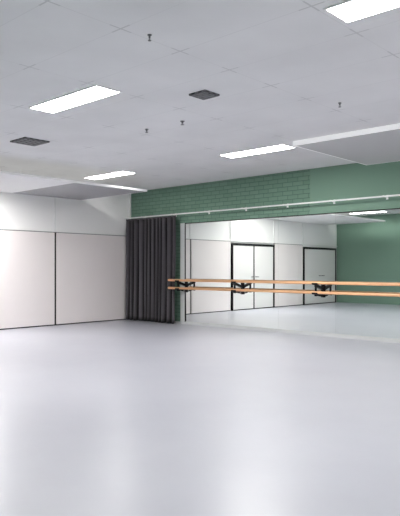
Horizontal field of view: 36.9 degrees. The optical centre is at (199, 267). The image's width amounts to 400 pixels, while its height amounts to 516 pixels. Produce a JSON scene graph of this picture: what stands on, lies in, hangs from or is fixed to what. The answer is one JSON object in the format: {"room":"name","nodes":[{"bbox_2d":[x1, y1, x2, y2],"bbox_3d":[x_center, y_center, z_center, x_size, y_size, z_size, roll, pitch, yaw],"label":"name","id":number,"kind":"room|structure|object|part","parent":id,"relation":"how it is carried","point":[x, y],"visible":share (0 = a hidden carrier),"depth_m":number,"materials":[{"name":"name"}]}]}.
{"room":"dance studio","nodes":[
{"label":"dance studio","id":0,"kind":"room"},
{"bbox_2d":[0,192,128,234],"bbox_3d":[-5.345,-0.310,11.511,0.200,3.220,10.310,0,0,43],"label":"wall","id":1,"kind":"structure","parent":0,"point":[103,215],"depth_m":13.83,"materials":[{"name":"white paint"}]},
{"bbox_2d":[0,229,54,329],"bbox_3d":[-3.876,0.242,12.931,0.034,2.113,1.772,0,0,43],"label":"wall panel","id":2,"kind":"object","parent":1,"relation":"attached to","point":[27,258],"visible":1,"depth_m":13.03,"materials":[{"name":"white"}]},
{"bbox_2d":[0,198,125,235],"bbox_3d":[-5.254,-1.198,11.427,0.044,0.773,10.290,0,0,43],"label":"trim","id":3,"kind":"structure","parent":1,"relation":"attached to","point":[54,198],"depth_m":13.59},
{"bbox_2d":[55,232,125,324],"bbox_3d":[-2.528,0.242,14.395,0.034,2.113,2.212,0,0,43],"label":"wall panel","id":4,"kind":"object","parent":1,"relation":"attached to","point":[90,269],"visible":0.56,"depth_m":14.26,"materials":[{"name":"white"}]},
{"bbox_2d":[0,320,399,515],"bbox_3d":[-0.674,1.350,7.209,12.900,0.100,10.710,0,0,43],"label":"floor","id":5,"kind":"structure","parent":0,"point":[116,417],"depth_m":4.95,"materials":[{"name":"plastic"}]},
{"bbox_2d":[0,0,399,189],"bbox_3d":[-0.674,-1.970,7.209,12.900,0.100,10.710,0,0,43],"label":"ceiling","id":6,"kind":"structure","parent":0,"point":[280,70],"depth_m":6.14,"materials":[{"name":"tile"}]},
{"bbox_2d":[10,137,49,145],"bbox_3d":[-2.573,-1.907,9.073,0.420,0.026,0.420,0,0,43],"label":"ceiling vent","id":7,"kind":"object","parent":6,"relation":"in","point":[24,140],"visible":1,"depth_m":9.01,"materials":[{"name":"grey metal"}]},
{"bbox_2d":[0,171,146,200],"bbox_3d":[-4.693,-1.754,10.373,2.299,0.332,8.100,0,0,43],"label":"raft","id":8,"kind":"object","parent":6,"relation":"attached to","point":[10,182],"depth_m":12.05,"materials":[{"name":"white paint"}]},
{"bbox_2d":[28,84,121,112],"bbox_3d":[-1.448,-1.913,6.841,1.306,0.012,0.346,0,0,43],"label":"recessed light","id":9,"kind":"object","parent":6,"relation":"in","point":[95,92],"visible":1,"depth_m":6.79,"materials":[{"name":"white plastic"}]},
{"bbox_2d":[83,171,134,179],"bbox_3d":[-1.875,-1.913,12.400,1.306,0.012,0.346,0,0,43],"label":"recessed light","id":10,"kind":"object","parent":6,"relation":"in","point":[119,173],"visible":1,"depth_m":12.39,"materials":[{"name":"white plastic"}]},
{"bbox_2d":[189,90,219,99],"bbox_3d":[0.047,-1.907,6.619,0.240,0.026,0.240,0,0,43],"label":"ceiling vent","id":11,"kind":"object","parent":6,"relation":"in","point":[203,94],"visible":1,"depth_m":6.59,"materials":[{"name":"grey metal"}]},
{"bbox_2d":[219,144,294,157],"bbox_3d":[0.919,-1.913,9.854,1.306,0.012,0.346,0,0,43],"label":"recessed light","id":12,"kind":"object","parent":6,"relation":"in","point":[281,146],"visible":1,"depth_m":9.83,"materials":[{"name":"white plastic"}]},
{"bbox_2d":[293,123,399,164],"bbox_3d":[4.412,-1.886,7.934,6.000,0.066,2.349,0,0,43],"label":"ceiling soffit","id":13,"kind":"structure","parent":6,"relation":"attached to","point":[377,145],"depth_m":9.08,"materials":[{"name":"white paint"}]},
{"bbox_2d":[323,0,399,23],"bbox_3d":[1.508,-1.913,4.117,1.306,0.012,0.346,0,0,43],"label":"recessed light","id":14,"kind":"object","parent":6,"relation":"in","point":[348,11],"visible":1,"depth_m":4.42,"materials":[{"name":"white plastic"}]},
{"bbox_2d":[129,194,399,342],"bbox_3d":[2.808,-0.309,10.988,12.499,3.219,0.029,0,0,43],"label":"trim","id":15,"kind":"structure","parent":0,"point":[182,225],"depth_m":13.78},
{"bbox_2d":[131,161,399,339],"bbox_3d":[2.881,-0.310,11.068,12.900,3.220,0.216,0,0,43],"label":"wall","id":16,"kind":"structure","parent":0,"point":[351,246],"depth_m":11.87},
{"bbox_2d":[125,194,399,218],"bbox_3d":[2.758,-1.245,10.935,12.440,0.080,0.175,0,0,43],"label":"rail","id":17,"kind":"object","parent":16,"relation":"attached to","point":[385,196],"visible":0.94,"depth_m":11.99,"materials":[{"name":"white metal"}]},
{"bbox_2d":[125,215,175,323],"bbox_3d":[-1.208,0.031,14.489,1.758,2.514,0.189,0,0,43],"label":"curtain","id":18,"kind":"object","parent":17,"relation":"hanging from","point":[151,241],"visible":1,"depth_m":14.38,"materials":[{"name":"fabric"}]},
{"bbox_3d":[2.886,-0.310,11.074,12.900,3.220,0.200,0,0,43],"label":"wall mirror","id":19,"kind":"part","parent":16,"relation":"part of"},
{"bbox_2d":[168,279,399,297],"bbox_3d":[3.234,0.407,10.382,10.550,0.307,0.312,0,0,43],"label":"rail","id":20,"kind":"object","parent":16,"relation":"attached to","point":[242,290],"visible":1,"depth_m":11.59,"materials":[{"name":"brown wood"}]}
]}

